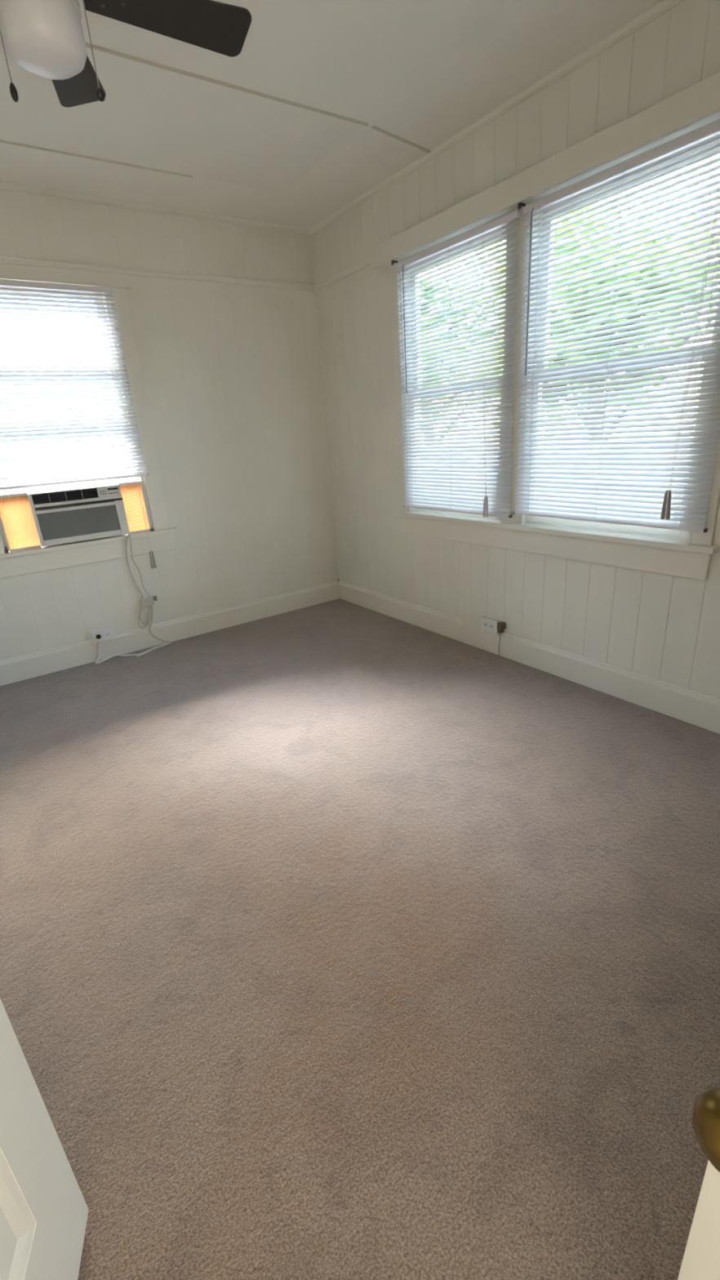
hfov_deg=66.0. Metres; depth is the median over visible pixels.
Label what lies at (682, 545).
trim
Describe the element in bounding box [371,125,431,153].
trim
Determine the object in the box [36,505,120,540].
grille
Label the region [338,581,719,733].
baseboard
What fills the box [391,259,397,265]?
curtain bracket
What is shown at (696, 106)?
trim
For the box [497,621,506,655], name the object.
plug adapter
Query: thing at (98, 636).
plug
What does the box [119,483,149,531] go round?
panel
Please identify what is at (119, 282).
trim
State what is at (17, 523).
panel
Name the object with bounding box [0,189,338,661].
wall
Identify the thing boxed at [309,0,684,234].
trim
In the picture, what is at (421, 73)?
ceiling
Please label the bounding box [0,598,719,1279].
floor
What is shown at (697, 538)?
trim
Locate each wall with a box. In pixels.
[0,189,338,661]
[310,0,719,698]
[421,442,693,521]
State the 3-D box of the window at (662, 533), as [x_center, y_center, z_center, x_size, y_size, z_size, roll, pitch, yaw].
[1.107,-1.181,2.401,0.118,1.410,0.885,-17,24,-31]
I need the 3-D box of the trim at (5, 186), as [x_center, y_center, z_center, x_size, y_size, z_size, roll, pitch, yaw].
[-1.498,-2.413,3.020,2.860,0.033,0.024,-17,24,-31]
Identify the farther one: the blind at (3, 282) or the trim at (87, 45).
the blind at (3, 282)
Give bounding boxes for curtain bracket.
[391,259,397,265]
[517,202,525,209]
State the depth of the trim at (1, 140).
2.70 m
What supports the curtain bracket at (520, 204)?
attached to the wall at (662, 627)
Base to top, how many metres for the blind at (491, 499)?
1.366 m
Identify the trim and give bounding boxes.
[0,139,192,177]
[0,182,310,234]
[0,256,314,290]
[0,262,170,554]
[0,532,177,578]
[85,42,368,126]
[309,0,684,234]
[313,257,370,290]
[369,71,719,269]
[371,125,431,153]
[391,203,719,546]
[396,511,718,554]
[400,515,711,580]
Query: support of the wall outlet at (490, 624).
attached to the wall at (662, 627)
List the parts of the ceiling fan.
pull chain, pull knob, lamp shade, blade, pull chain, pull knob, blade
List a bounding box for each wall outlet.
[90,626,113,643]
[480,616,500,634]
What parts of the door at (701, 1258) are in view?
panel, knob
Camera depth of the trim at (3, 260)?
3.29 m
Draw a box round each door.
[0,998,88,1279]
[677,1087,719,1279]
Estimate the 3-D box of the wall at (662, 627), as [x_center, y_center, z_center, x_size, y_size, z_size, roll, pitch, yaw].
[1.053,-1.070,2.541,0.120,2.680,4.620,-17,24,-31]
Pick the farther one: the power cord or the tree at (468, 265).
the tree at (468, 265)
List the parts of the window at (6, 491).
sash, sash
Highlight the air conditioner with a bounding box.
[0,480,151,552]
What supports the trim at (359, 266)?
attached to the wall at (662, 627)
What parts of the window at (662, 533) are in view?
sash, sash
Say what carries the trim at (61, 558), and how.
attached to the wall at (232, 373)
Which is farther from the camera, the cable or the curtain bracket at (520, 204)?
the cable
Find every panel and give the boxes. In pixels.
[0,495,40,549]
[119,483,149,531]
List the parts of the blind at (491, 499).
ladder cord, ladder cord, rail, pull cord, ladder cord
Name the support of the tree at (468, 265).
on the ground
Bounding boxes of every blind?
[0,279,156,568]
[395,210,520,518]
[513,120,719,533]
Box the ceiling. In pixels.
[0,0,663,228]
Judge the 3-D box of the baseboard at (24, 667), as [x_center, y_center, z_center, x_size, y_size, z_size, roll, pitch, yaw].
[-1.332,-0.062,3.909,2.860,0.150,0.019,-17,24,-31]
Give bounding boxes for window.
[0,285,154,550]
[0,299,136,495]
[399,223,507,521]
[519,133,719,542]
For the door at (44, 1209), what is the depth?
0.83 m
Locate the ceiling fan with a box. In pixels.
[0,0,251,106]
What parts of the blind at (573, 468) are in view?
ladder cord, rail, ladder cord, pull cord, ladder cord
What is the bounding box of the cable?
[94,641,171,664]
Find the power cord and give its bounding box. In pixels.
[125,533,170,651]
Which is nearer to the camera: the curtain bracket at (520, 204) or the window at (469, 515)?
the curtain bracket at (520, 204)
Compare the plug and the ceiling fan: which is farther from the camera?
the plug
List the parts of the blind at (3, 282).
ladder cord, rail, ladder cord, pull cord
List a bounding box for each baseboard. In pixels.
[0,580,339,685]
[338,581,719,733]
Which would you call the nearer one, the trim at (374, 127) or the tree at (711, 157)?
the trim at (374, 127)
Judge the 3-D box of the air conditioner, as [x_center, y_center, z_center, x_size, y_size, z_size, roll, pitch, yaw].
[-1.797,-0.798,3.492,0.830,0.322,0.361,-17,24,-31]
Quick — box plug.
[95,634,101,639]
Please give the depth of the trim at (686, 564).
2.71 m
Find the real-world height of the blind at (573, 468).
1.342 m
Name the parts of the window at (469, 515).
sash, sash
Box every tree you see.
[418,219,569,445]
[436,156,719,442]
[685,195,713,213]
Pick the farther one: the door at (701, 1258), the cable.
the cable
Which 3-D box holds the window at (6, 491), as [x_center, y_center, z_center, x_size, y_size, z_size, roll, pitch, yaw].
[-1.798,-1.282,3.256,0.860,1.400,0.118,-17,24,-31]
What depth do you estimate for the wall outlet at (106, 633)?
3.62 m
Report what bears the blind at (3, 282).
attached to the window at (6, 491)

